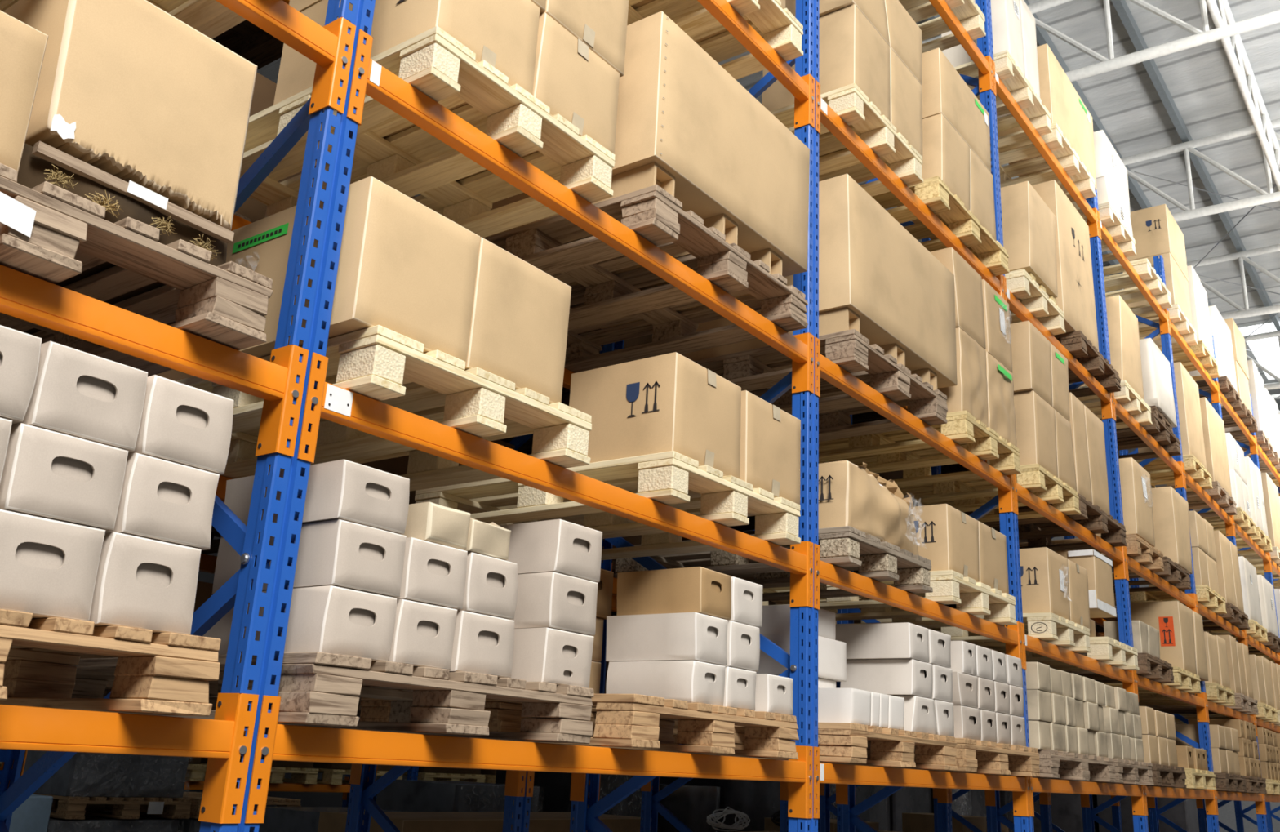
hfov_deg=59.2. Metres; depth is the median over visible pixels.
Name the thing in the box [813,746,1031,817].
beam
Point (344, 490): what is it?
carton
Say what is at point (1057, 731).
carton
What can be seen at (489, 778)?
pallet
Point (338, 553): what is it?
carton
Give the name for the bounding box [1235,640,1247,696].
carton
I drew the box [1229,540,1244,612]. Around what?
carton
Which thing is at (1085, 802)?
beam
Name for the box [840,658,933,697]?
carton
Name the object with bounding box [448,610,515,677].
carton
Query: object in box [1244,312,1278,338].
rod
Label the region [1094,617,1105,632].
pallet
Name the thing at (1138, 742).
carton
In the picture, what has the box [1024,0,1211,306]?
roof purlin
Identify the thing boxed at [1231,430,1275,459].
pallet
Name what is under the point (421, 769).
carton
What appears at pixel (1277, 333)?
roof truss
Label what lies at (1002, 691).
carton
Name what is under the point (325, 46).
beam
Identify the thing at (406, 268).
carton
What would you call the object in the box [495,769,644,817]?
goods
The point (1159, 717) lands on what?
carton
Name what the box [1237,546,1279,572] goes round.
pallet
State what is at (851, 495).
carton
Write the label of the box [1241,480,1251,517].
carton
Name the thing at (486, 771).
carton
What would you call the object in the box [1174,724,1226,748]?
carton
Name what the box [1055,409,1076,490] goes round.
carton
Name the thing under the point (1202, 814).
frame
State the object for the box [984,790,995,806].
beam
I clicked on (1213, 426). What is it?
carton
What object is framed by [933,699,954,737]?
carton
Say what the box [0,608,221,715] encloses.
pallet
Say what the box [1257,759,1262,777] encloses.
carton
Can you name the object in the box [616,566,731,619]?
carton
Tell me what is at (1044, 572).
carton
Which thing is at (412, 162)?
pallet
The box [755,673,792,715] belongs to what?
carton
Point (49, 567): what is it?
carton
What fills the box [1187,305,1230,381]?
carton
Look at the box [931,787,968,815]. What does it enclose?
goods
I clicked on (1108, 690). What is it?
carton
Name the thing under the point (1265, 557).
beam
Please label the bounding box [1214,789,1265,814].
beam
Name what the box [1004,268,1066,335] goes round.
pallet
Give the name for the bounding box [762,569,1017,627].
pallet
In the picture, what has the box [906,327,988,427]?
carton
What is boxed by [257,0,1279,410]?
ceiling
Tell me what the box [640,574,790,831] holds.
frame
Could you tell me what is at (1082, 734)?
carton
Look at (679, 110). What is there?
carton
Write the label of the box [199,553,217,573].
beam
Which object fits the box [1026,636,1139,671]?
pallet
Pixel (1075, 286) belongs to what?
carton
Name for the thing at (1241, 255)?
roof truss
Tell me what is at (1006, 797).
goods
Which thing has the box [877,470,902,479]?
carton
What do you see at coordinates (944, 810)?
frame
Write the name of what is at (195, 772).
pallet
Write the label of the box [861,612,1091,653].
pallet
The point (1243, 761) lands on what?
carton
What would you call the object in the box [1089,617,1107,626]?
beam
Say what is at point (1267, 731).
carton
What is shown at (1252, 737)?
carton
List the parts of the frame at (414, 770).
post, post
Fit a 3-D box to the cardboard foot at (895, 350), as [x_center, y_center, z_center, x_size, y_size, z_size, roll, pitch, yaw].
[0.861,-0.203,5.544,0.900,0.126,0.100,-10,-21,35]
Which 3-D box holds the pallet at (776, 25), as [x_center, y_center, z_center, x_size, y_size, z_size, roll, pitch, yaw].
[-0.023,-1.617,4.802,1.182,0.146,0.822,-10,-21,35]
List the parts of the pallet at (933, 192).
board, board, board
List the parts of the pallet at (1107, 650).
board, board, board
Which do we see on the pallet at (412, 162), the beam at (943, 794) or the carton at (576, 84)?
the carton at (576, 84)
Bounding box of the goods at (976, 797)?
[967,789,1000,820]
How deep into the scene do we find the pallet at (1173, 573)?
9.37 m
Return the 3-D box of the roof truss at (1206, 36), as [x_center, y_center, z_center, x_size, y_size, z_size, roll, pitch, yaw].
[6.226,-3.933,9.206,9.421,1.137,0.100,-10,-21,35]
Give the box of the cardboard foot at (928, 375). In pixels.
[911,368,937,390]
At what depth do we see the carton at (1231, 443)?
12.63 m
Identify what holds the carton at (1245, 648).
on the pallet at (1246, 704)
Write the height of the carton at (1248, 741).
0.168 m
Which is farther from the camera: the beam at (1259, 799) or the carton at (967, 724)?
the beam at (1259, 799)
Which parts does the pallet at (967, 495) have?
board, board, board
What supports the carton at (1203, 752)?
on the pallet at (1197, 779)
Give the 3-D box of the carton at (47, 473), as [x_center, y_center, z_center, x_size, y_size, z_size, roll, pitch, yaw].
[-1.191,0.140,2.145,0.426,0.152,0.203,-10,-21,35]
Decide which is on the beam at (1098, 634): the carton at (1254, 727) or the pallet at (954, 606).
the pallet at (954, 606)
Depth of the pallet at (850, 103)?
5.49 m
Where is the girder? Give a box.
[1204,0,1279,191]
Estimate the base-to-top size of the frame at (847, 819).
6.550 m
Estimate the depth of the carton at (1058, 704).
6.35 m
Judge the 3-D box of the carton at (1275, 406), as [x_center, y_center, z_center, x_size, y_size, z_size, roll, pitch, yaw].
[9.026,0.266,16.336,0.462,0.957,0.426,-10,-21,35]
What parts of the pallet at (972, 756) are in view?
board, board, board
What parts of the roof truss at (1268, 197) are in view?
web post, web post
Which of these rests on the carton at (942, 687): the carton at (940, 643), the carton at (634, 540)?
the carton at (940, 643)
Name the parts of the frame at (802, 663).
post, post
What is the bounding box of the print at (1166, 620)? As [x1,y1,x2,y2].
[1161,617,1171,644]
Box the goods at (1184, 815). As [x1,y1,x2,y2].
[1096,794,1199,831]
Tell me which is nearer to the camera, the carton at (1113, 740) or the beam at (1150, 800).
the carton at (1113, 740)
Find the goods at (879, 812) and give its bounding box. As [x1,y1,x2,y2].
[855,784,889,831]
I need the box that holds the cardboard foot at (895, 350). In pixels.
[879,343,905,366]
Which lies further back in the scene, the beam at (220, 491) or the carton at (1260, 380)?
the carton at (1260, 380)
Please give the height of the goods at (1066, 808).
2.103 m
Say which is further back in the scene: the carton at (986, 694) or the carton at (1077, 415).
the carton at (1077, 415)
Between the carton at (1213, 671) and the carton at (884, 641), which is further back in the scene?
the carton at (1213, 671)
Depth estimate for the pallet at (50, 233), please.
2.27 m
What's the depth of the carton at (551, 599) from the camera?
3.08 m
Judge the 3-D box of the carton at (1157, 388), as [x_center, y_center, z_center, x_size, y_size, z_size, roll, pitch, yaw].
[4.569,-0.273,10.144,0.313,0.612,0.759,-10,-21,35]
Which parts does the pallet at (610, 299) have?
cardboard foot, board, cardboard foot, board, board, cardboard foot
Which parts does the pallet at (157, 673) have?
board, board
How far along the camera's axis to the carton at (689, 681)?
3.59 m
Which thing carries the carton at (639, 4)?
on the pallet at (776, 25)
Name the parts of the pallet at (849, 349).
cardboard foot, board, board, board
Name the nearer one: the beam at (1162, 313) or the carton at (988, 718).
the carton at (988, 718)
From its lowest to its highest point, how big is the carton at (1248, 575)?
0.683 m
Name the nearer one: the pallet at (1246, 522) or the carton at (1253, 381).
the pallet at (1246, 522)
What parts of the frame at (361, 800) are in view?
post, post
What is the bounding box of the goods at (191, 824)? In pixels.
[141,814,215,831]
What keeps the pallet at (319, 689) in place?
on the beam at (294, 743)
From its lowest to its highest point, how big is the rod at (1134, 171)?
0.016 m
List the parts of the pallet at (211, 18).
board, board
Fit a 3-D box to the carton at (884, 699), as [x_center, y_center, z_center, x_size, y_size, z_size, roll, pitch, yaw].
[0.922,1.209,4.620,0.182,0.134,0.092,-10,-21,35]
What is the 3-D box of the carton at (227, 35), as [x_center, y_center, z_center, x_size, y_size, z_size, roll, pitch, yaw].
[-1.769,-2.154,4.742,0.912,0.669,0.811,-10,-21,35]
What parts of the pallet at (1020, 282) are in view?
board, board, board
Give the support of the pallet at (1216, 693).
on the beam at (1211, 706)
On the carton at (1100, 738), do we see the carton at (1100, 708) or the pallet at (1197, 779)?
the carton at (1100, 708)
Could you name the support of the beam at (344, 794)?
attached to the frame
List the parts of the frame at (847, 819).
post, post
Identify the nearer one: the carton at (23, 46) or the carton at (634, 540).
the carton at (23, 46)
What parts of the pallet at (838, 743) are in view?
board, board, board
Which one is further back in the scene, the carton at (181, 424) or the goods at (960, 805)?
the goods at (960, 805)
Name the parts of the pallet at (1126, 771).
board, board, board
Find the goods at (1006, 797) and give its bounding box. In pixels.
[1000,791,1034,831]
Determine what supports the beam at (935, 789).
attached to the frame at (944, 810)
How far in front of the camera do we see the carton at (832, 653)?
4.62 m
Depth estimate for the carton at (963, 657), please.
5.36 m
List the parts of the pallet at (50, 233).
board, board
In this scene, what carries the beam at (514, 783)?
attached to the frame
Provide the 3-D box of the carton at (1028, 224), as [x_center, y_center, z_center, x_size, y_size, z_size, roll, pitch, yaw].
[2.525,-1.145,7.598,0.412,0.642,0.639,-10,-21,35]
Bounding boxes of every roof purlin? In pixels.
[919,1,1123,274]
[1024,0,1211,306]
[1111,0,1279,330]
[1215,0,1279,173]
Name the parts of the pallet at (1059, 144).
board, board, board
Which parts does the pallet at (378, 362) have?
board, board, board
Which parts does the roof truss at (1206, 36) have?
web post, web post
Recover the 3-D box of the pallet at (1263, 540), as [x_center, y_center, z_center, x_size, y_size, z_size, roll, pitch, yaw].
[7.035,1.565,13.848,1.188,0.147,0.880,-10,-21,35]
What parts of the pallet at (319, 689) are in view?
board, board, board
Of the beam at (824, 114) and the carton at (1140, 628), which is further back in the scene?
the carton at (1140, 628)
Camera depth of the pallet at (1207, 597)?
10.48 m
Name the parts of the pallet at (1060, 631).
board, board, board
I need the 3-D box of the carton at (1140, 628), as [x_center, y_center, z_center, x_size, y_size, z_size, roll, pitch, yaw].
[3.576,1.636,8.269,0.253,0.232,0.241,-10,-21,35]
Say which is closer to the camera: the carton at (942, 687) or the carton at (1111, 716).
the carton at (942, 687)
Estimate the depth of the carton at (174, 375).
3.77 m
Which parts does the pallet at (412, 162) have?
board, board, board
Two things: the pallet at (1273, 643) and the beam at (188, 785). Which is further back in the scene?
the pallet at (1273, 643)
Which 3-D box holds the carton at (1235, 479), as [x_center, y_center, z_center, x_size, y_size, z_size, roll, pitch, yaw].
[6.546,0.890,12.746,0.462,0.437,0.464,-10,-21,35]
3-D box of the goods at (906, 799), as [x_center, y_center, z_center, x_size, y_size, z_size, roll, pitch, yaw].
[3.368,5.764,15.566,0.940,1.602,1.303,-10,-21,35]
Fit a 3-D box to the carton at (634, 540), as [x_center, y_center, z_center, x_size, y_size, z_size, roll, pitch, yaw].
[-0.420,0.633,5.946,0.913,0.374,0.930,-10,-21,35]
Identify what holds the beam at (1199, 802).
attached to the frame at (1154, 815)
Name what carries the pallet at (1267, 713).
on the beam
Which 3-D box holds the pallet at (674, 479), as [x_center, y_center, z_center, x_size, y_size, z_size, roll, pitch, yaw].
[-0.126,0.371,4.179,1.182,0.146,0.832,-10,-21,35]
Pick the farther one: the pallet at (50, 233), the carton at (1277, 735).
the carton at (1277, 735)
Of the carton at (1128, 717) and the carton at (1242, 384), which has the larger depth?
the carton at (1242, 384)
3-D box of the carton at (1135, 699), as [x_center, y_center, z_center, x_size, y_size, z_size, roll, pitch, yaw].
[3.300,2.006,7.854,0.307,0.143,0.195,-10,-21,35]
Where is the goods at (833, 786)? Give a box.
[830,783,836,818]
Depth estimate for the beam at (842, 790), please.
6.49 m
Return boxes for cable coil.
[706,806,750,831]
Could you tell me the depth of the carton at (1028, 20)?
7.90 m
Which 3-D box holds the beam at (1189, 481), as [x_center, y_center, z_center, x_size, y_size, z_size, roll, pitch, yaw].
[5.723,0.876,11.363,0.080,0.250,2.387,-10,-21,35]
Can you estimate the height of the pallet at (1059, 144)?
0.146 m
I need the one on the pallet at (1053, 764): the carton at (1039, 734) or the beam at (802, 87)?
the carton at (1039, 734)
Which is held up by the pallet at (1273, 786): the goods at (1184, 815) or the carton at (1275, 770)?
the carton at (1275, 770)
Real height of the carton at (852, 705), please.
0.134 m
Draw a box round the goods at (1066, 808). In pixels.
[1033,792,1098,831]
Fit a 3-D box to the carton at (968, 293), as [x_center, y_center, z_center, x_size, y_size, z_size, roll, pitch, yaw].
[1.673,-0.615,6.203,0.309,0.434,0.454,-10,-21,35]
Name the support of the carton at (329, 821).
on the floor
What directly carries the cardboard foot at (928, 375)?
on the pallet at (849, 349)
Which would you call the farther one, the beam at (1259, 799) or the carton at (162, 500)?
the beam at (1259, 799)
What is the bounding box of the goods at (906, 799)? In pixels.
[889,786,931,831]
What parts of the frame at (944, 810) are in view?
post, post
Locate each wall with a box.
[50,529,753,813]
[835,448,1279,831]
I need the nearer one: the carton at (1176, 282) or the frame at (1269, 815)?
the carton at (1176, 282)
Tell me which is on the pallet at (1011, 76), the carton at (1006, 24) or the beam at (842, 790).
the carton at (1006, 24)
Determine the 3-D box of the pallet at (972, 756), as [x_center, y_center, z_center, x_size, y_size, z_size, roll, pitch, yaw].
[1.310,1.758,5.841,1.189,0.148,1.049,-10,-21,35]
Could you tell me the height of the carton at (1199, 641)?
0.563 m
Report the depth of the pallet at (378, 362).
3.02 m
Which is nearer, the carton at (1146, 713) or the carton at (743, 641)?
the carton at (743, 641)
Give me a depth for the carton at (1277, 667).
12.97 m
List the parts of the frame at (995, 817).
post, post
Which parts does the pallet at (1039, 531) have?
board, board, board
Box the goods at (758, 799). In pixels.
[659,776,780,831]
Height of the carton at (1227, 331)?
0.877 m
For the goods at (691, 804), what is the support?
on the floor
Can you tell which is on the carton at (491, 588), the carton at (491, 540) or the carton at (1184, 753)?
the carton at (491, 540)
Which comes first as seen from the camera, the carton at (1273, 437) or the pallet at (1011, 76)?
the pallet at (1011, 76)
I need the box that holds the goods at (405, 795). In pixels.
[376,779,539,811]
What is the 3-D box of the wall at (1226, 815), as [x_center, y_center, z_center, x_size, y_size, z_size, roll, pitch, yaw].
[11.929,4.467,22.702,20.200,9.155,0.200,-10,-21,35]
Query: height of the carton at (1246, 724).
0.167 m
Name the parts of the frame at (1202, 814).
post, post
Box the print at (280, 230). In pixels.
[237,228,281,248]
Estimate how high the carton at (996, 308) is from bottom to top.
0.434 m
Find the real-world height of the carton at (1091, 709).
0.159 m
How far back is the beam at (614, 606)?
5.59 m
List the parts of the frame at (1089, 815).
post, post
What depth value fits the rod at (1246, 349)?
18.98 m
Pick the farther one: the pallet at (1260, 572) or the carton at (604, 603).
the pallet at (1260, 572)
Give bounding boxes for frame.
[0,0,375,831]
[342,766,418,807]
[345,433,533,831]
[569,0,819,831]
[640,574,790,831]
[817,237,952,831]
[836,0,1034,831]
[933,789,1052,831]
[983,189,1148,831]
[1033,537,1122,831]
[1064,254,1219,831]
[1119,333,1267,831]
[1188,393,1279,831]
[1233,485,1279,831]
[1265,801,1279,831]
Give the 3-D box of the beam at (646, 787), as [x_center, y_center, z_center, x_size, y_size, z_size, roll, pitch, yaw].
[-0.640,2.003,6.454,0.076,0.250,2.387,-10,-21,35]
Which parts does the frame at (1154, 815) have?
post, post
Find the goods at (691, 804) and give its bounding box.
[651,782,719,831]
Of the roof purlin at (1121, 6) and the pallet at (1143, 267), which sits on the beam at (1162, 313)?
the pallet at (1143, 267)
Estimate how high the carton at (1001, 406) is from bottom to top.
0.473 m
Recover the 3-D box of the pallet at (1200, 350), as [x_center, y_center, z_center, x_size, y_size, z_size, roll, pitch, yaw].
[5.686,-0.530,12.478,1.187,0.147,0.879,-10,-21,35]
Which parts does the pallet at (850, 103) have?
board, board, board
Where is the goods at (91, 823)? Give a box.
[46,811,178,831]
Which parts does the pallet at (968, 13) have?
board, board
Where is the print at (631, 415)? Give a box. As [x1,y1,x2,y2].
[626,401,635,417]
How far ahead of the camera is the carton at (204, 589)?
3.74 m
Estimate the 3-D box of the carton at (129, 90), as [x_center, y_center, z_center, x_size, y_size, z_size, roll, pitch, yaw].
[-1.339,-0.618,2.621,0.809,0.422,0.440,-10,-21,35]
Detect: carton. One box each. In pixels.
[0,10,48,171]
[0,324,41,424]
[0,417,12,484]
[0,422,128,531]
[0,509,106,621]
[3,0,257,230]
[12,341,147,452]
[80,581,213,658]
[88,531,201,635]
[105,453,219,550]
[128,374,234,475]
[156,368,193,381]
[187,756,201,764]
[200,755,313,768]
[202,585,396,661]
[212,519,406,597]
[215,31,234,42]
[224,459,409,534]
[227,175,479,377]
[235,71,326,222]
[273,0,540,138]
[288,0,546,13]
[312,762,395,770]
[317,811,651,831]
[360,440,515,504]
[387,599,457,670]
[396,537,467,609]
[402,501,470,550]
[406,766,480,774]
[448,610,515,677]
[455,12,619,200]
[457,551,517,619]
[464,236,571,404]
[466,517,511,559]
[480,768,496,774]
[490,10,809,276]
[500,519,602,582]
[511,571,598,635]
[511,626,594,688]
[539,0,628,77]
[568,351,741,479]
[569,302,652,353]
[589,661,600,693]
[591,617,603,662]
[595,568,613,619]
[602,534,641,560]
[604,661,608,693]
[605,612,728,665]
[606,660,725,706]
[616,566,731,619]
[631,0,785,43]
[681,173,957,388]
[681,536,775,604]
[723,620,759,671]
[723,666,755,711]
[727,576,762,627]
[739,390,800,504]
[745,831,779,831]
[755,633,846,681]
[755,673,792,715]
[759,604,835,639]
[761,4,890,135]
[764,817,879,831]
[776,674,835,688]
[785,0,889,46]
[817,688,871,725]
[818,47,922,182]
[818,459,919,555]
[835,622,929,662]
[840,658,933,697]
[853,608,861,623]
[870,691,879,726]
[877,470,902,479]
[879,693,888,728]
[884,0,921,84]
[888,694,904,729]
[893,695,937,734]
[896,113,970,223]
[902,813,986,831]
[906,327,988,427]
[911,503,979,582]
[921,47,991,172]
[928,147,996,247]
[928,628,951,667]
[928,664,952,702]
[930,246,986,349]
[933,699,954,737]
[939,0,1025,78]
[948,640,976,675]
[950,671,977,707]
[953,705,981,740]
[974,676,995,711]
[975,644,992,679]
[978,521,1008,594]
[980,709,996,742]
[982,279,1012,372]
[986,351,1017,447]
[986,390,1057,477]
[986,820,1008,831]
[991,649,1007,683]
[991,680,1009,714]
[995,0,1039,118]
[995,712,1011,744]
[997,43,1097,192]
[1000,181,1057,297]
[1004,653,1022,687]
[1008,684,1023,716]
[1009,320,1052,406]
[1009,715,1026,746]
[1018,538,1027,542]
[1019,546,1070,620]
[1025,662,1051,692]
[1026,618,1096,636]
[1026,689,1052,722]
[1028,720,1050,749]
[1031,179,1098,351]
[1048,722,1066,751]
[1049,667,1062,695]
[1050,342,1070,421]
[1050,693,1066,724]
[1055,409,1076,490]
[1055,549,1116,617]
[1057,669,1072,697]
[1064,696,1076,726]
[1064,724,1078,753]
[1067,559,1090,631]
[1068,391,1093,504]
[1071,176,1133,252]
[1071,673,1083,700]
[1075,699,1084,728]
[1076,727,1089,755]
[1080,294,1144,400]
[1080,675,1096,703]
[1083,404,1110,515]
[1083,701,1099,730]
[1088,729,1095,755]
[1093,129,1130,215]
[1093,705,1104,732]
[1093,731,1107,757]
[1094,680,1106,706]
[1095,457,1155,546]
[1102,684,1115,708]
[1102,706,1119,733]
[1103,620,1148,653]
[1106,733,1122,759]
[1113,686,1127,711]
[1117,710,1124,735]
[1120,734,1131,760]
[1122,691,1132,713]
[1123,252,1192,325]
[1123,711,1134,737]
[1126,204,1188,280]
[1129,600,1196,674]
[1129,737,1136,760]
[1130,692,1139,715]
[1132,714,1142,738]
[1133,737,1144,762]
[1137,361,1207,471]
[1138,706,1155,735]
[1139,337,1177,427]
[1141,734,1159,764]
[1147,624,1159,658]
[1148,546,1208,586]
[1151,486,1192,573]
[1153,265,1207,346]
[1153,709,1167,737]
[1156,736,1168,765]
[1164,712,1176,739]
[1166,397,1231,497]
[1166,737,1177,766]
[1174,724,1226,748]
[1176,745,1194,768]
[1182,529,1236,606]
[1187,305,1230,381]
[1187,718,1244,737]
[1188,510,1208,555]
[1192,610,1208,680]
[1192,746,1227,773]
[1192,747,1202,769]
[1193,469,1245,511]
[1200,281,1213,356]
[1200,748,1208,770]
[1204,519,1217,561]
[1204,555,1262,626]
[1204,631,1220,684]
[1205,553,1219,594]
[1210,360,1252,413]
[1213,635,1230,688]
[1217,635,1241,693]
[1223,318,1248,379]
[1223,320,1237,391]
[1223,726,1232,750]
[1224,360,1265,434]
[1225,432,1240,476]
[1225,749,1235,773]
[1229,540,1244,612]
[1230,728,1239,751]
[1232,751,1239,774]
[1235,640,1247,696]
[1236,442,1247,485]
[1236,471,1279,549]
[1237,737,1247,756]
[1238,756,1249,776]
[1240,643,1253,699]
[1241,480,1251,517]
[1243,720,1251,739]
[1244,456,1263,531]
[1245,738,1252,757]
[1248,654,1266,704]
[1248,722,1254,740]
[1248,757,1255,777]
[1249,387,1279,454]
[1250,740,1253,758]
[1251,724,1256,742]
[1252,741,1259,759]
[1253,758,1258,777]
[1254,464,1268,536]
[1257,371,1271,442]
[1257,574,1279,637]
[1257,655,1274,707]
[1257,727,1266,744]
[1257,743,1270,761]
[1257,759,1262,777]
[1260,760,1271,778]
[1265,728,1271,745]
[1268,745,1273,762]
[1268,761,1275,779]
[1269,660,1279,710]
[1269,730,1273,746]
[1271,396,1279,456]
[1271,731,1277,746]
[1271,746,1276,763]
[1272,762,1278,780]
[1274,588,1279,635]
[1275,662,1279,700]
[1275,733,1279,748]
[1275,746,1279,763]
[1276,763,1279,780]
[1277,748,1279,764]
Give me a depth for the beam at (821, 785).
9.11 m
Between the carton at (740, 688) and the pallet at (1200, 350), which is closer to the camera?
the carton at (740, 688)
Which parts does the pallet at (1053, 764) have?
board, board, board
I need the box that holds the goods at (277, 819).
[258,806,403,831]
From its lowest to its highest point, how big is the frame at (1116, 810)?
6.550 m
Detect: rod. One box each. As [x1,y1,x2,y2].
[1133,171,1279,210]
[1193,184,1276,268]
[1197,274,1279,294]
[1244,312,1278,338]
[1245,349,1279,357]
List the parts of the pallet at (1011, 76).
board, board, board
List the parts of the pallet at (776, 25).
board, board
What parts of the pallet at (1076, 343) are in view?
board, board, board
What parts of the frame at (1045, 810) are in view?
post, post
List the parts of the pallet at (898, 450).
board, board, board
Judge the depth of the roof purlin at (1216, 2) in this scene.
11.78 m
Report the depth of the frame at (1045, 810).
10.71 m
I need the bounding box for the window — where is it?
[1239,322,1279,378]
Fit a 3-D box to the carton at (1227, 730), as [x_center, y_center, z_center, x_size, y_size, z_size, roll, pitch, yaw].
[5.106,2.926,10.240,0.457,0.194,0.297,-10,-21,35]
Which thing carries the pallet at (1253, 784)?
on the beam at (1259, 799)
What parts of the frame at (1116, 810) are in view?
post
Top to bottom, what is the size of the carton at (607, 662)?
0.352 m
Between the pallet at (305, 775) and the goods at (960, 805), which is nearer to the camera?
the pallet at (305, 775)
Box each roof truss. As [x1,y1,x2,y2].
[921,0,1279,81]
[1120,118,1279,222]
[1120,244,1279,319]
[1243,330,1279,390]
[1270,393,1279,413]
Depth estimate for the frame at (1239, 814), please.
15.56 m
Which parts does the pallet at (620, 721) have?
board, board, board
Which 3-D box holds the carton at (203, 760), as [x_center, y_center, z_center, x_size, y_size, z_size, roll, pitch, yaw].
[-3.847,3.172,11.274,0.813,0.623,0.900,-10,-21,35]
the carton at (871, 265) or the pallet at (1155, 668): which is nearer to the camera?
the carton at (871, 265)
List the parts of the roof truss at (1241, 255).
web post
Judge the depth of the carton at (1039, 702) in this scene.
6.15 m
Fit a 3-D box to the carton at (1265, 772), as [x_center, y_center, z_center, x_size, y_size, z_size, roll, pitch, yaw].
[6.310,3.691,11.757,0.455,0.174,0.174,-10,-21,35]
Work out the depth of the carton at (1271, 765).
11.75 m
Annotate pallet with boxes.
[0,0,245,39]
[0,163,273,376]
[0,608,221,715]
[16,140,234,334]
[32,792,191,819]
[71,651,593,743]
[102,684,249,711]
[162,791,301,818]
[166,212,250,324]
[177,324,591,491]
[185,764,206,781]
[200,531,221,554]
[200,763,318,783]
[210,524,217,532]
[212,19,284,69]
[240,25,614,237]
[284,768,402,784]
[355,697,361,716]
[359,693,799,759]
[381,771,485,782]
[414,450,800,559]
[433,773,496,783]
[483,161,808,373]
[498,386,570,454]
[602,560,615,577]
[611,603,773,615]
[613,525,933,601]
[626,0,803,79]
[671,720,957,770]
[680,306,947,441]
[728,515,755,532]
[743,530,755,534]
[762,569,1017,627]
[770,83,923,196]
[818,410,1021,487]
[852,417,886,424]
[858,737,1039,776]
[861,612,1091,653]
[867,749,1115,782]
[871,175,1009,275]
[898,0,986,53]
[898,463,1080,522]
[940,463,970,474]
[945,604,956,608]
[954,49,1052,147]
[963,493,1126,551]
[998,122,1096,202]
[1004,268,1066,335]
[1018,533,1164,573]
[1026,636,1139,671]
[1053,330,1120,397]
[1064,653,1173,683]
[1076,201,1136,262]
[1076,380,1152,429]
[1088,758,1154,785]
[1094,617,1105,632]
[1099,412,1181,460]
[1102,257,1172,314]
[1103,666,1201,693]
[1105,602,1249,631]
[1106,584,1226,617]
[1111,555,1191,592]
[1115,405,1173,431]
[1123,764,1186,787]
[1135,303,1197,350]
[1135,453,1213,491]
[1137,682,1235,706]
[1138,693,1258,715]
[1155,480,1237,517]
[1160,340,1220,381]
[1168,768,1216,789]
[1174,702,1279,722]
[1174,710,1279,727]
[1191,772,1246,791]
[1195,375,1242,412]
[1195,506,1257,537]
[1203,619,1268,642]
[1220,526,1272,554]
[1221,403,1257,435]
[1226,776,1266,793]
[1230,631,1279,653]
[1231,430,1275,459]
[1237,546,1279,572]
[1245,451,1279,479]
[1248,646,1275,662]
[1249,778,1279,795]
[1254,566,1279,582]
[1268,474,1279,496]
[1273,578,1279,588]
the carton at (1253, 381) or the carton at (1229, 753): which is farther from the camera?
the carton at (1253, 381)
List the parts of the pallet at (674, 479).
board, board, board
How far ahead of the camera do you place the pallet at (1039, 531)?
7.85 m
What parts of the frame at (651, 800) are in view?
post, post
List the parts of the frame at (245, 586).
post, post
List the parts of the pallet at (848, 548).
board, board, board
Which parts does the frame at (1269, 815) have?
post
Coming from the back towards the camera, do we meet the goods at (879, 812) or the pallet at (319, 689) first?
the goods at (879, 812)
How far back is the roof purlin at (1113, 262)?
16.27 m
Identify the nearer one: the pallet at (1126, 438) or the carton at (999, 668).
the carton at (999, 668)
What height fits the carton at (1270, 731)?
0.158 m
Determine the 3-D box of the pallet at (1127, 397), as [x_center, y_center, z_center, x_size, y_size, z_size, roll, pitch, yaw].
[3.514,-0.022,9.335,1.182,0.146,0.796,-10,-21,35]
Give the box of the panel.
[8,794,53,831]
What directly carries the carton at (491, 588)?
on the carton at (484, 644)
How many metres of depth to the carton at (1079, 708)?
6.70 m
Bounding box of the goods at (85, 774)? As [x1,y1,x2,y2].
[22,750,189,797]
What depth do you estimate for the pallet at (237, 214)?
4.05 m
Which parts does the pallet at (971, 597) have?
board, board, board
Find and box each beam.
[0,264,308,457]
[0,693,258,823]
[0,730,586,801]
[183,781,204,790]
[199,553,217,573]
[204,776,349,799]
[215,0,355,115]
[215,475,232,502]
[230,213,574,390]
[235,782,362,792]
[244,695,813,822]
[297,351,813,607]
[346,28,813,393]
[349,764,362,784]
[364,764,650,791]
[504,769,526,796]
[525,770,788,800]
[587,773,848,804]
[601,562,617,595]
[611,595,617,612]
[652,779,824,795]
[697,0,814,128]
[813,543,1023,668]
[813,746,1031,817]
[814,337,1015,513]
[815,80,1004,298]
[928,0,993,92]
[933,787,937,798]
[937,787,949,803]
[949,788,1049,804]
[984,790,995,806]
[991,59,1099,237]
[999,792,1089,807]
[1003,275,1114,419]
[1013,474,1127,579]
[1021,622,1136,693]
[1029,776,1146,816]
[1048,792,1119,805]
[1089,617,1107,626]
[1092,796,1155,808]
[1095,631,1104,636]
[1097,210,1169,334]
[1111,391,1185,488]
[1124,546,1197,613]
[1134,670,1208,722]
[1143,785,1217,815]
[1168,311,1220,403]
[1182,462,1235,536]
[1195,594,1247,645]
[1195,799,1203,808]
[1205,693,1257,736]
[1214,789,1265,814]
[1217,382,1257,454]
[1232,515,1271,572]
[1245,629,1279,665]
[1254,715,1279,736]
[1255,436,1279,486]
[1263,793,1279,814]
[1269,552,1279,576]

